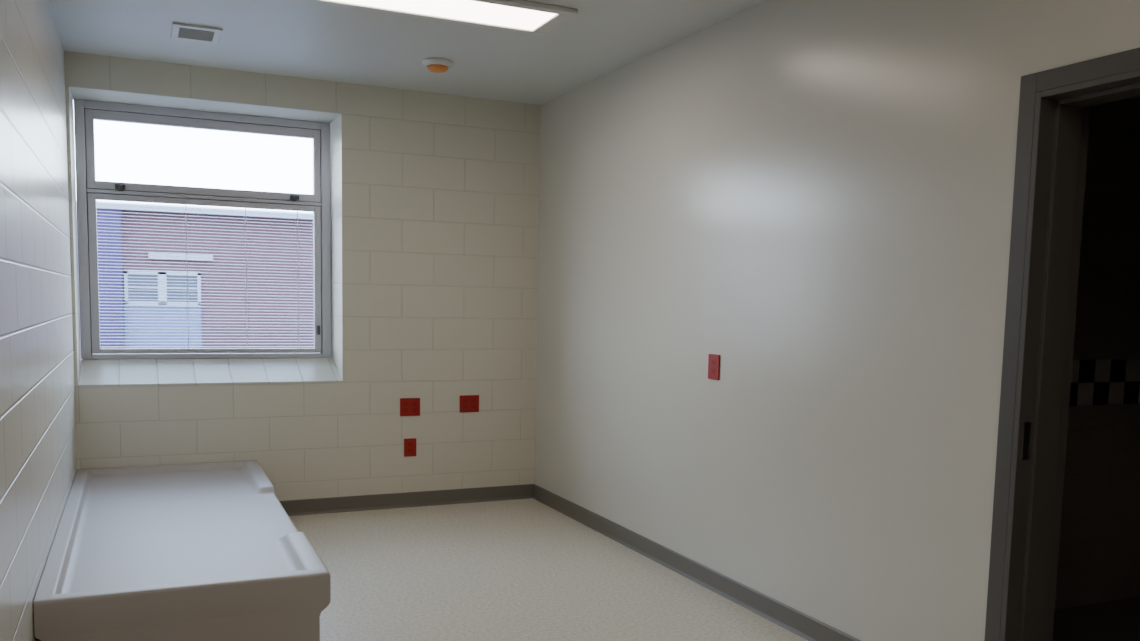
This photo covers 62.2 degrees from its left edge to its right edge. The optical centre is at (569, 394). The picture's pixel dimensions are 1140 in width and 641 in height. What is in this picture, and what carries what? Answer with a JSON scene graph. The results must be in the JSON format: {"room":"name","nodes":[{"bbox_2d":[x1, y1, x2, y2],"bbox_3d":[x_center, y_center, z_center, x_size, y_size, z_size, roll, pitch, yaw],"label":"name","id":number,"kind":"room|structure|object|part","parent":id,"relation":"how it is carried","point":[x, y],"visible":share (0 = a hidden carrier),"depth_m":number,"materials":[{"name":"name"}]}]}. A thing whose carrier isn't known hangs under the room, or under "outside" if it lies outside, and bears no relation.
{"room":"prison interior","nodes":[
{"label":"prison interior","id":0,"kind":"room"},
{"bbox_2d":[0,0,76,640],"bbox_3d":[-1.410,-0.196,2.023,0.200,2.750,7.470,-1,6,-25],"label":"wall","id":1,"kind":"structure","parent":0,"point":[38,452],"depth_m":3.33,"materials":[{"name":"white brick"}]},
{"bbox_2d":[186,208,298,347],"bbox_3d":[-2.137,-0.758,6.193,0.694,0.915,0.001,-1,6,-25],"label":"cords","id":2,"kind":"object","parent":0,"point":[245,208],"depth_m":6.20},
{"bbox_2d":[64,51,539,500],"bbox_3d":[-1.638,-0.614,6.236,3.302,2.750,0.420,-1,6,-25],"label":"wall","id":3,"kind":"structure","parent":0,"point":[435,196],"depth_m":6.20,"materials":[{"name":"beige brick"}]},
{"bbox_2d":[74,99,330,358],"bbox_3d":[-2.311,-1.010,6.072,1.515,1.560,0.070,-1,6,-25],"label":"frame","id":4,"kind":"object","parent":3,"relation":"attached to","point":[79,105],"visible":1,"depth_m":5.99,"materials":[{"name":"metal"}]},
{"bbox_2d":[84,108,321,354],"bbox_3d":[-2.315,-1.011,6.081,1.415,1.560,0.050,-1,6,-25],"label":"gasket","id":5,"kind":"object","parent":3,"relation":"attached to","point":[84,108],"visible":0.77,"depth_m":5.94,"materials":[{"name":"grey rubber"}]},
{"bbox_2d":[85,109,321,353],"bbox_3d":[-2.314,-1.003,6.074,1.394,1.479,0.046,-1,6,-25],"label":"window","id":6,"kind":"structure","parent":3,"relation":"in","point":[91,197],"depth_m":6.00,"materials":[{"name":"metal"}]},
{"bbox_3d":[-2.304,-1.505,6.025,1.394,0.471,0.046,-1,6,-25],"label":"sash","id":7,"kind":"part","parent":6,"relation":"part of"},
{"bbox_2d":[96,201,313,347],"bbox_3d":[-2.327,-0.754,6.118,1.302,0.901,0.018,-1,6,-25],"label":"blind slats","id":8,"kind":"object","parent":6,"relation":"attached to","point":[96,201],"visible":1,"depth_m":6.10,"materials":[{"name":"white plastic"}]},
{"bbox_2d":[78,358,342,386],"bbox_3d":[-2.256,-0.147,6.000,1.525,0.137,0.424,-1,6,-25],"label":"windowsill","id":9,"kind":"structure","parent":3,"relation":"attached to","point":[218,371],"depth_m":5.93,"materials":[{"name":"white tile"}]},
{"bbox_2d":[115,184,319,334],"bbox_3d":[-2.237,-0.845,6.084,1.228,0.916,0.034,-1,6,-25],"label":"latches","id":10,"kind":"object","parent":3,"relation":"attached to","point":[117,186],"visible":1,"depth_m":6.21,"materials":[{"name":"grey"}]},
{"bbox_2d":[279,484,533,515],"bbox_3d":[-1.574,0.726,6.168,2.902,0.100,0.016,-1,6,-25],"label":"baseboard","id":11,"kind":"structure","parent":3,"relation":"attached to","point":[512,492],"depth_m":6.38,"materials":[{"name":"grey plastic"}]},
{"bbox_2d":[400,398,419,415],"bbox_3d":[-1.071,0.086,6.333,0.137,0.120,0.010,-1,6,-25],"label":"electrical outlet","id":12,"kind":"object","parent":3,"relation":"attached to","point":[408,406],"visible":1,"depth_m":6.33,"materials":[{"name":"red plastic"}]},
{"bbox_2d":[404,402,408,412],"bbox_3d":[-1.096,0.087,6.318,0.034,0.072,0.002,-1,6,-25],"label":"receptacle","id":13,"kind":"object","parent":12,"relation":"attached to","point":[406,404],"depth_m":6.32,"materials":[{"name":"red plastic"}]},
{"bbox_2d":[412,402,416,411],"bbox_3d":[-1.044,0.086,6.342,0.034,0.072,0.002,-1,6,-25],"label":"receptacle","id":14,"kind":"object","parent":12,"relation":"attached to","point":[414,404],"depth_m":6.34,"materials":[{"name":"red plastic"}]},
{"bbox_2d":[404,438,415,456],"bbox_3d":[-1.075,0.359,6.361,0.084,0.122,0.010,-1,6,-25],"label":"electrical outlet","id":15,"kind":"object","parent":3,"relation":"attached to","point":[409,444],"visible":1,"depth_m":6.36,"materials":[{"name":"red plastic"}]},
{"bbox_2d":[408,442,412,452],"bbox_3d":[-1.074,0.359,6.357,0.034,0.072,0.002,-1,6,-25],"label":"receptacle","id":16,"kind":"object","parent":15,"relation":"attached to","point":[410,444],"depth_m":6.36,"materials":[{"name":"red plastic"}]},
{"bbox_2d":[460,395,478,411],"bbox_3d":[-0.692,0.066,6.505,0.140,0.117,0.010,-1,6,-25],"label":"electrical outlet","id":17,"kind":"object","parent":3,"relation":"attached to","point":[468,403],"visible":1,"depth_m":6.50,"materials":[{"name":"red plastic"}]},
{"bbox_2d":[463,399,467,408],"bbox_3d":[-0.717,0.067,6.490,0.034,0.072,0.002,-1,6,-25],"label":"receptacle","id":18,"kind":"object","parent":17,"relation":"attached to","point":[465,401],"depth_m":6.49,"materials":[{"name":"red plastic"}]},
{"bbox_2d":[471,398,475,408],"bbox_3d":[-0.664,0.065,6.514,0.034,0.072,0.002,-1,6,-25],"label":"receptacle","id":19,"kind":"object","parent":17,"relation":"attached to","point":[473,400],"depth_m":6.51,"materials":[{"name":"red plastic"}]},
{"bbox_2d":[49,0,764,104],"bbox_3d":[0.959,-1.719,3.180,5.538,0.150,7.890,-1,6,-25],"label":"ceiling","id":20,"kind":"structure","parent":0,"point":[292,38],"depth_m":4.96,"materials":[{"name":"paint"}]},
{"bbox_2d":[171,22,222,44],"bbox_3d":[-1.932,-1.863,4.883,0.235,0.012,0.300,-1,6,-25],"label":"ceiling vent","id":21,"kind":"object","parent":20,"relation":"in","point":[180,31],"visible":1,"depth_m":4.86,"materials":[{"name":"white metal"}]},
{"bbox_2d":[422,57,452,72],"bbox_3d":[-0.754,-1.866,5.380,0.176,0.056,0.176,-1,6,-25],"label":"smoke detector","id":22,"kind":"object","parent":20,"relation":"attached to","point":[437,65],"visible":1,"depth_m":5.33,"materials":[{"name":"white plastic"}]},
{"bbox_2d":[297,0,577,35],"bbox_3d":[-0.713,-1.772,4.253,1.455,0.022,0.430,-1,6,-25],"label":"ceiling light","id":23,"kind":"object","parent":20,"relation":"attached to","point":[518,16],"depth_m":4.38,"materials":[{"name":"white plastic"}]},
{"bbox_2d":[289,498,1139,640],"bbox_3d":[0.901,1.164,3.463,5.538,0.154,7.890,-1,6,-25],"label":"floor","id":24,"kind":"structure","parent":0,"point":[517,569],"depth_m":4.63,"materials":[{"name":"tile"}]},
{"bbox_2d":[33,460,330,640],"bbox_3d":[-1.884,0.739,4.572,1.007,0.372,2.640,-1,6,-25],"label":"platform","id":25,"kind":"object","parent":24,"relation":"on","point":[209,551],"visible":1,"depth_m":3.73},
{"bbox_2d":[534,0,1139,640],"bbox_3d":[1.411,-0.266,3.312,0.200,2.750,7.470,-1,6,-25],"label":"wall","id":26,"kind":"structure","parent":0,"point":[814,198],"depth_m":3.97,"materials":[{"name":"white paint"}]},
{"bbox_2d":[533,484,859,640],"bbox_3d":[0.559,0.885,4.979,0.016,0.100,3.970,-1,6,-25],"label":"baseboard","id":27,"kind":"structure","parent":26,"relation":"attached to","point":[809,628],"depth_m":4.73,"materials":[{"name":"grey plastic"}]},
{"bbox_2d":[708,354,719,379],"bbox_3d":[0.703,-0.133,4.617,0.010,0.123,0.095,-1,6,-25],"label":"electrical outlet","id":28,"kind":"object","parent":26,"relation":"attached to","point":[713,359],"visible":1,"depth_m":4.61,"materials":[{"name":"red plastic"}]},
{"bbox_2d":[711,359,714,374],"bbox_3d":[0.699,-0.133,4.616,0.002,0.072,0.034,-1,6,-25],"label":"receptacle","id":29,"kind":"object","parent":28,"relation":"attached to","point":[712,360],"depth_m":4.62,"materials":[{"name":"red plastic"}]},
{"bbox_2d":[984,47,1139,640],"bbox_3d":[1.731,0.114,2.631,0.228,2.140,1.100,-1,6,-25],"label":"door frame","id":30,"kind":"structure","parent":26,"relation":"in","point":[1055,104],"depth_m":3.02,"materials":[{"name":"grey paint"}]},
{"bbox_2d":[1022,422,1031,459],"bbox_3d":[1.465,0.150,3.031,0.032,0.120,0.002,-1,6,-25],"label":"strike plate","id":31,"kind":"object","parent":30,"relation":"attached to","point":[1027,425],"visible":1,"depth_m":3.03,"materials":[{"name":"black metal"}]},
{"bbox_2d":[1055,96,1139,609],"bbox_3d":[2.170,-0.351,4.337,2.036,2.750,0.150,-1,6,-25],"label":"wall","id":32,"kind":"structure","parent":0,"point":[1099,557],"depth_m":4.44,"materials":[{"name":"tile"}]},
{"bbox_2d":[1069,359,1139,405],"bbox_3d":[2.197,-0.049,4.295,2.032,0.211,0.006,-1,6,-25],"label":"trim","id":33,"kind":"structure","parent":32,"relation":"attached to","point":[1105,372],"depth_m":4.44,"materials":[{"name":"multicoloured tile"}]},
{"label":"outside","id":34,"kind":"structure","parent":0,"visible":0},
{"bbox_3d":[-13.879,-1.238,30.333,60.000,0.200,53.360,-1,6,-25],"label":"ground","id":35,"kind":"structure","parent":34,"visible":0},
{"bbox_2d":[76,207,123,348],"bbox_3d":[-18.484,-2.694,23.120,13.700,3.920,6.300,-1,6,-25],"label":"brick wing","id":36,"kind":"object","parent":35,"relation":"on","point":[113,211],"visible":0.2,"depth_m":22.97},
{"bbox_2d":[121,210,313,348],"bbox_3d":[-5.814,-3.022,29.069,14.300,3.920,6.000,-1,6,-25],"label":"brick wall","id":37,"kind":"structure","parent":35,"relation":"on","point":[305,232],"depth_m":24.49,"materials":[{"name":"brown brick"}]},
{"bbox_2d":[124,270,200,305],"bbox_3d":[-10.207,-2.660,23.707,1.760,0.870,0.120,-1,6,-25],"label":"building window","id":38,"kind":"structure","parent":37,"relation":"in","point":[163,277],"depth_m":23.64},
{"bbox_2d":[124,304,201,353],"bbox_3d":[-10.253,-1.444,23.849,1.780,1.620,0.060,-1,6,-25],"label":"panel","id":39,"kind":"object","parent":37,"relation":"attached to","point":[142,306],"visible":0.5,"depth_m":23.78,"materials":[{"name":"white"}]},
{"bbox_2d":[128,273,197,301],"bbox_3d":[-10.215,-2.663,23.736,1.650,0.770,0.040,-1,6,-25],"label":"window glass","id":40,"kind":"structure","parent":37,"relation":"in","point":[192,284],"depth_m":23.69,"materials":[{"name":"grey glass"}]},
{"bbox_2d":[148,253,212,260],"bbox_3d":[-9.804,-3.467,23.817,1.500,0.170,0.100,-1,6,-25],"label":"band","id":41,"kind":"object","parent":37,"relation":"attached to","point":[194,256],"visible":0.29,"depth_m":23.76,"materials":[{"name":"grey"}]},
{"bbox_2d":[76,201,312,219],"bbox_3d":[-11.920,-4.864,25.846,28.000,0.130,6.400,-1,6,-25],"label":"coping","id":42,"kind":"object","parent":37,"relation":"on","point":[195,210],"visible":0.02,"depth_m":23.62,"materials":[{"name":"grey metal"}]}
]}

